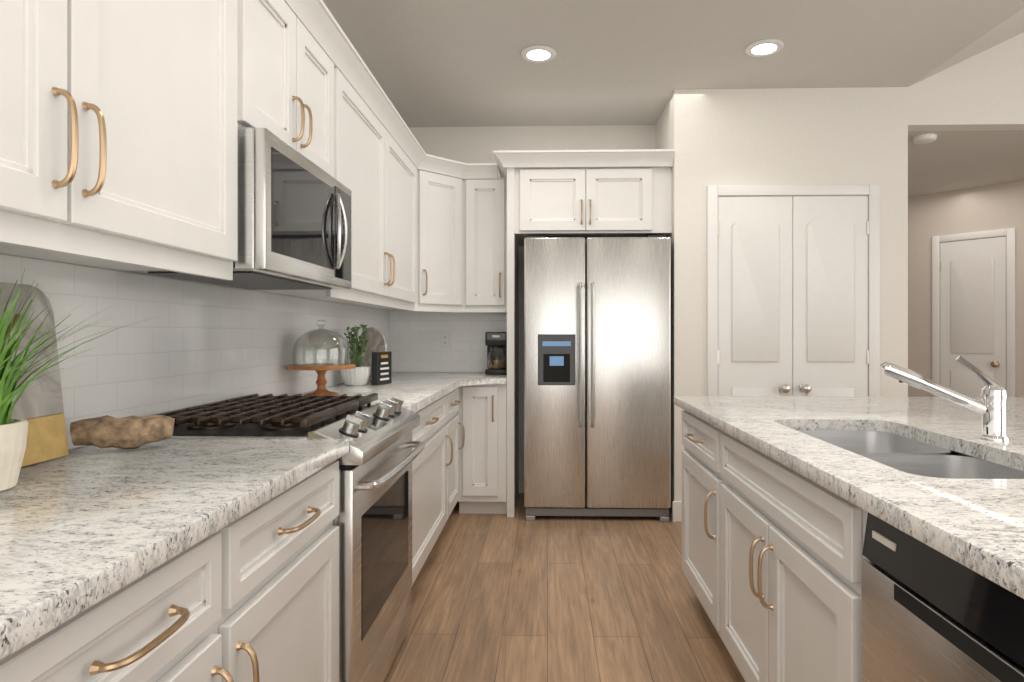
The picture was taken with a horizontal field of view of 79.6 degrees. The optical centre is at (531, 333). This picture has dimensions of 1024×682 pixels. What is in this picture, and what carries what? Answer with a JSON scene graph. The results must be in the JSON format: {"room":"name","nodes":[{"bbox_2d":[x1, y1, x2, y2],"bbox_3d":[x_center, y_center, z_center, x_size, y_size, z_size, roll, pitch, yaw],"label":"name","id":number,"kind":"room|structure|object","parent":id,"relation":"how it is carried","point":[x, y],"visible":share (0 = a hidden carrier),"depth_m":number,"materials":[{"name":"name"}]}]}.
{"room":"kitchen","nodes":[
{"label":"kitchen","id":0,"kind":"room"},
{"bbox_2d":[5,254,348,449],"bbox_3d":[-1.212,-0.180,2.433,0.150,2.760,11.200,0,0,2],"label":"wall","id":1,"kind":"structure","parent":0,"point":[184,280],"depth_m":2.00,"materials":[{"name":"paint"}]},
{"bbox_2d":[0,0,111,251],"bbox_3d":[-1.002,-0.672,0.830,0.352,0.995,0.676,0,0,2],"label":"upper cabinet","id":2,"kind":"object","parent":1,"relation":"attached to","point":[56,55],"depth_m":1.06,"materials":[{"name":"white wood"}]},
{"bbox_2d":[0,0,247,275],"bbox_3d":[-0.988,-0.672,1.365,0.352,0.995,0.677,0,0,2],"label":"upper cabinet","id":3,"kind":"object","parent":1,"relation":"attached to","point":[122,122],"depth_m":1.43,"materials":[{"name":"white wood"}]},
{"bbox_2d":[0,254,389,449],"bbox_3d":[-1.169,0.058,1.091,0.006,0.463,7.120,0,0,2],"label":"backsplash","id":4,"kind":"structure","parent":1,"relation":"attached to","point":[192,344],"depth_m":1.94,"materials":[{"name":"tile"}]},
{"bbox_2d":[248,0,311,160],"bbox_3d":[-0.973,-0.872,1.930,0.352,0.595,0.453,0,0,2],"label":"upper cabinet","id":5,"kind":"object","parent":1,"relation":"attached to","point":[279,31],"depth_m":1.99,"materials":[{"name":"white wood"}]},
{"bbox_2d":[132,128,351,289],"bbox_3d":[-0.912,-0.373,2.085,0.444,0.400,0.752,0,0,2],"label":"microwave","id":6,"kind":"object","parent":5,"relation":"attached to","point":[294,219],"visible":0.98,"depth_m":1.88,"materials":[{"name":"metal"}]},
{"bbox_2d":[250,40,383,303],"bbox_3d":[-0.948,-0.672,2.888,0.352,0.995,0.840,0,0,2],"label":"upper cabinet","id":7,"kind":"object","parent":1,"relation":"attached to","point":[361,107],"depth_m":2.85,"materials":[{"name":"white wood"}]},
{"bbox_2d":[312,0,339,181],"bbox_3d":[-0.965,-0.872,2.242,0.352,0.595,0.453,0,0,2],"label":"upper cabinet","id":8,"kind":"object","parent":1,"relation":"attached to","point":[325,42],"depth_m":2.36,"materials":[{"name":"white wood"}]},
{"bbox_2d":[349,104,427,307],"bbox_3d":[-0.901,-0.672,3.631,0.408,0.995,0.932,0,0,2],"label":"upper cabinet","id":9,"kind":"object","parent":1,"relation":"attached to","point":[405,160],"depth_m":3.67,"materials":[{"name":"white wood"}]},
{"bbox_2d":[376,154,463,311],"bbox_3d":[-0.781,-0.672,4.336,0.610,0.995,0.610,0,0,2],"label":"upper cabinet","id":10,"kind":"object","parent":1,"relation":"attached to","point":[445,176],"depth_m":4.18,"materials":[{"name":"white wood"}]},
{"bbox_2d":[389,125,655,492],"bbox_3d":[-0.012,-0.180,4.697,2.130,2.760,0.150,0,0,2],"label":"wall","id":11,"kind":"structure","parent":0,"point":[471,144],"depth_m":4.62,"materials":[{"name":"paint"}]},
{"bbox_2d":[390,310,506,371],"bbox_3d":[-0.611,0.058,4.635,0.924,0.463,0.006,0,0,2],"label":"backsplash","id":12,"kind":"structure","parent":11,"relation":"attached to","point":[415,341],"depth_m":4.63,"materials":[{"name":"tile"}]},
{"bbox_2d":[441,332,449,347],"bbox_3d":[-0.649,0.050,4.629,0.072,0.116,0.006,0,0,2],"label":"electrical outlet plate","id":13,"kind":"object","parent":12,"relation":"attached to","point":[445,339],"visible":1,"depth_m":4.63,"materials":[{"name":"white plastic"}]},
{"bbox_2d":[464,160,511,311],"bbox_3d":[-0.347,-0.672,4.426,0.380,0.995,0.408,0,0,2],"label":"upper cabinet","id":14,"kind":"object","parent":11,"relation":"attached to","point":[487,197],"depth_m":4.28,"materials":[{"name":"white wood"}]},
{"bbox_2d":[512,152,599,247],"bbox_3d":[0.163,-0.912,4.306,0.532,0.515,0.620,0,0,2],"label":"upper cabinet","id":15,"kind":"object","parent":11,"relation":"attached to","point":[555,194],"depth_m":4.00,"materials":[{"name":"white wood"}]},
{"bbox_2d":[384,493,744,681],"bbox_3d":[2.062,1.250,2.347,6.800,0.100,11.200,0,0,2],"label":"floor","id":16,"kind":"structure","parent":0,"point":[518,597],"depth_m":2.69,"materials":[{"name":"brown wood"}]},
{"bbox_2d":[0,660,11,681],"bbox_3d":[-0.879,0.764,0.173,0.630,0.871,0.910,0,0,2],"label":"base cabinet","id":17,"kind":"object","parent":16,"relation":"on","point":[6,672],"depth_m":0.65,"materials":[{"name":"white wood"}]},
{"bbox_2d":[12,512,259,681],"bbox_3d":[-0.860,0.764,0.901,0.630,0.871,0.547,0,0,2],"label":"base cabinet","id":18,"kind":"object","parent":16,"relation":"on","point":[189,560],"depth_m":0.95,"materials":[{"name":"white wood"}]},
{"bbox_2d":[0,438,348,667],"bbox_3d":[-0.878,0.309,-0.339,0.648,0.038,4.076,0,0,2],"label":"countertop","id":19,"kind":"structure","parent":18,"relation":"on","point":[80,529],"depth_m":1.01,"materials":[{"name":"white stone"}]},
{"bbox_2d":[0,282,68,466],"bbox_3d":[-1.128,0.089,1.200,0.063,0.399,0.500,0,0,2],"label":"paddle board","id":20,"kind":"object","parent":19,"relation":"on","point":[39,408],"visible":0.73,"depth_m":1.39,"materials":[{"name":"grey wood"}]},
{"bbox_2d":[0,269,157,491],"bbox_3d":[-0.904,0.078,1.136,0.372,0.422,0.409,0,0,2],"label":"grass plant","id":21,"kind":"object","parent":19,"relation":"on","point":[13,435],"visible":1,"depth_m":1.13,"materials":[{"name":"green plant"}]},
{"bbox_2d":[70,415,174,448],"bbox_3d":[-1.007,0.243,1.518,0.207,0.087,0.149,0,0,2],"label":"driftwood","id":22,"kind":"object","parent":19,"relation":"on","point":[128,432],"visible":0.98,"depth_m":1.49,"materials":[{"name":"brown wood"}]},
{"bbox_2d":[144,393,424,681],"bbox_3d":[-0.771,0.718,2.081,0.725,0.964,0.758,0,0,2],"label":"range","id":23,"kind":"object","parent":16,"relation":"on","point":[372,520],"visible":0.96,"depth_m":1.89,"materials":[{"name":"metal"}]},
{"bbox_2d":[260,461,338,681],"bbox_3d":[-0.848,0.764,1.357,0.630,0.871,0.684,0,0,2],"label":"base cabinet","id":24,"kind":"object","parent":16,"relation":"on","point":[299,539],"depth_m":1.44,"materials":[{"name":"white wood"}]},
{"bbox_2d":[411,416,451,586],"bbox_3d":[-0.805,0.764,2.976,0.630,0.871,1.022,0,0,2],"label":"base cabinet","id":25,"kind":"object","parent":16,"relation":"on","point":[432,468],"depth_m":3.03,"materials":[{"name":"white wood"}]},
{"bbox_2d":[302,372,506,415],"bbox_3d":[-0.638,0.309,3.545,0.925,0.038,2.170,0,0,2],"label":"countertop","id":26,"kind":"structure","parent":25,"relation":"on","point":[422,393],"depth_m":3.68,"materials":[{"name":"white stone"}]},
{"bbox_2d":[286,363,355,395],"bbox_3d":[-0.966,0.216,2.826,0.304,0.146,0.304,0,0,2],"label":"cake stand","id":27,"kind":"object","parent":26,"relation":"on","point":[321,381],"visible":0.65,"depth_m":2.79,"materials":[{"name":"brown wood"}]},
{"bbox_2d":[292,320,348,365],"bbox_3d":[-0.966,0.040,2.826,0.248,0.206,0.248,0,0,2],"label":"cake dome","id":28,"kind":"object","parent":27,"relation":"on","point":[301,338],"visible":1,"depth_m":2.78,"materials":[{"name":"clear glass"}]},
{"bbox_2d":[341,324,370,385],"bbox_3d":[-0.985,0.117,3.447,0.163,0.344,0.163,0,0,2],"label":"plant","id":29,"kind":"object","parent":26,"relation":"on","point":[358,375],"visible":0.94,"depth_m":3.42,"materials":[{"name":"green plant"}]},
{"bbox_2d":[359,327,386,380],"bbox_3d":[-0.951,0.126,3.702,0.210,0.329,0.054,0,0,29],"label":"round board","id":30,"kind":"object","parent":26,"relation":"on","point":[376,339],"visible":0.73,"depth_m":3.68,"materials":[{"name":"white stone"}]},
{"bbox_2d":[372,351,391,384],"bbox_3d":[-0.853,0.197,3.503,0.038,0.185,0.150,0,0,20],"label":"coffee sign","id":31,"kind":"object","parent":26,"relation":"on","point":[381,368],"visible":0.98,"depth_m":3.47,"materials":[{"name":"black plastic"}]},
{"bbox_2d":[485,332,506,374],"bbox_3d":[-0.247,0.139,4.423,0.155,0.300,0.259,0,0,2],"label":"coffee maker","id":32,"kind":"object","parent":26,"relation":"on","point":[496,343],"visible":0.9,"depth_m":4.34,"materials":[{"name":"black plastic"}]},
{"bbox_2d":[452,416,459,512],"bbox_3d":[-0.786,0.764,3.723,0.630,0.871,0.474,0,0,2],"label":"base cabinet","id":33,"kind":"object","parent":16,"relation":"on","point":[455,419],"depth_m":3.87,"materials":[{"name":"white wood"}]},
{"bbox_2d":[476,384,506,513],"bbox_3d":[-0.316,0.764,4.312,0.321,0.871,0.628,0,0,2],"label":"base cabinet","id":34,"kind":"object","parent":16,"relation":"on","point":[491,428],"depth_m":4.01,"materials":[{"name":"white wood"}]},
{"bbox_2d":[524,235,670,521],"bbox_3d":[0.427,0.283,4.197,0.935,1.833,0.708,0,0,2],"label":"fridge","id":35,"kind":"object","parent":16,"relation":"on","point":[597,376],"visible":1,"depth_m":3.92,"materials":[{"name":"metal"}]},
{"bbox_2d":[674,356,1023,681],"bbox_3d":[1.603,0.631,0.793,2.036,1.139,4.070,0,0,2],"label":"kitchen island","id":36,"kind":"object","parent":16,"relation":"on","point":[848,539],"visible":1,"depth_m":1.49,"materials":[{"name":"wood"}]},
{"bbox_2d":[861,505,1023,681],"bbox_3d":[0.920,0.737,0.890,0.581,0.807,0.589,0,0,2],"label":"dishwasher","id":37,"kind":"object","parent":36,"relation":"in","point":[927,616],"depth_m":0.98,"materials":[{"name":"black plastic"}]},
{"bbox_2d":[879,356,1009,441],"bbox_3d":[1.153,0.175,1.720,0.303,0.228,0.127,0,0,2],"label":"faucet","id":38,"kind":"object","parent":36,"relation":"on","point":[991,407],"depth_m":1.69,"materials":[{"name":"silver metal"}]},
{"bbox_2d":[323,0,1023,197],"bbox_3d":[2.062,-2.173,2.347,6.800,1.706,11.200,0,0,2],"label":"ceiling","id":39,"kind":"structure","parent":0,"point":[446,63],"depth_m":3.45,"materials":[{"name":"paint"}]},
{"bbox_2d":[521,45,555,62],"bbox_3d":[0.040,-1.554,3.420,0.200,0.011,0.200,0,0,2],"label":"recessed light","id":40,"kind":"object","parent":39,"relation":"in","point":[538,53],"visible":1,"depth_m":3.40,"materials":[{"name":"white"}]},
{"bbox_2d":[745,39,783,56],"bbox_3d":[1.268,-1.554,3.348,0.200,0.011,0.200,0,0,2],"label":"recessed light","id":41,"kind":"object","parent":39,"relation":"in","point":[764,47],"visible":1,"depth_m":3.33,"materials":[{"name":"white"}]},
{"bbox_2d":[912,134,936,143],"bbox_3d":[2.639,-1.302,4.122,0.140,0.034,0.140,0,0,2],"label":"smoke detector","id":42,"kind":"object","parent":39,"relation":"attached to","point":[924,138],"visible":0.98,"depth_m":4.09,"materials":[{"name":"white plastic"}]},
{"bbox_2d":[656,32,1023,516],"bbox_3d":[3.216,-0.913,4.202,4.590,4.226,0.670,0,0,2],"label":"wall","id":43,"kind":"structure","parent":0,"point":[811,136],"depth_m":3.91,"materials":[{"name":"paint"}]},
{"bbox_2d":[596,149,674,236],"bbox_3d":[0.607,-0.912,4.294,0.628,0.515,0.620,0,0,2],"label":"upper cabinet","id":44,"kind":"object","parent":43,"relation":"attached to","point":[636,187],"depth_m":4.00,"materials":[{"name":"white wood"}]},
{"bbox_2d":[672,501,681,522],"bbox_3d":[1.641,1.135,3.893,1.484,0.130,0.030,0,0,2],"label":"baseboard","id":45,"kind":"structure","parent":43,"relation":"attached to","point":[676,511],"depth_m":3.91,"materials":[{"name":"white wood"}]},
{"bbox_2d":[707,184,879,396],"bbox_3d":[1.657,0.129,3.868,1.078,2.140,0.079,0,0,2],"label":"double door","id":46,"kind":"structure","parent":43,"relation":"attached to","point":[836,295],"depth_m":3.89,"materials":[{"name":"white wood"}]},
{"bbox_2d":[908,180,1023,396],"bbox_3d":[4.021,-0.060,5.832,3.171,2.520,3.930,0,0,2],"label":"wall","id":47,"kind":"structure","parent":0,"point":[991,207],"depth_m":5.75,"materials":[{"name":"paint"}]},
{"bbox_2d":[932,228,1015,396],"bbox_3d":[3.994,0.141,5.570,0.429,2.117,0.483,0,0,2],"label":"door","id":48,"kind":"structure","parent":47,"relation":"attached to","point":[974,302],"depth_m":5.55,"materials":[{"name":"white wood"}]}
]}

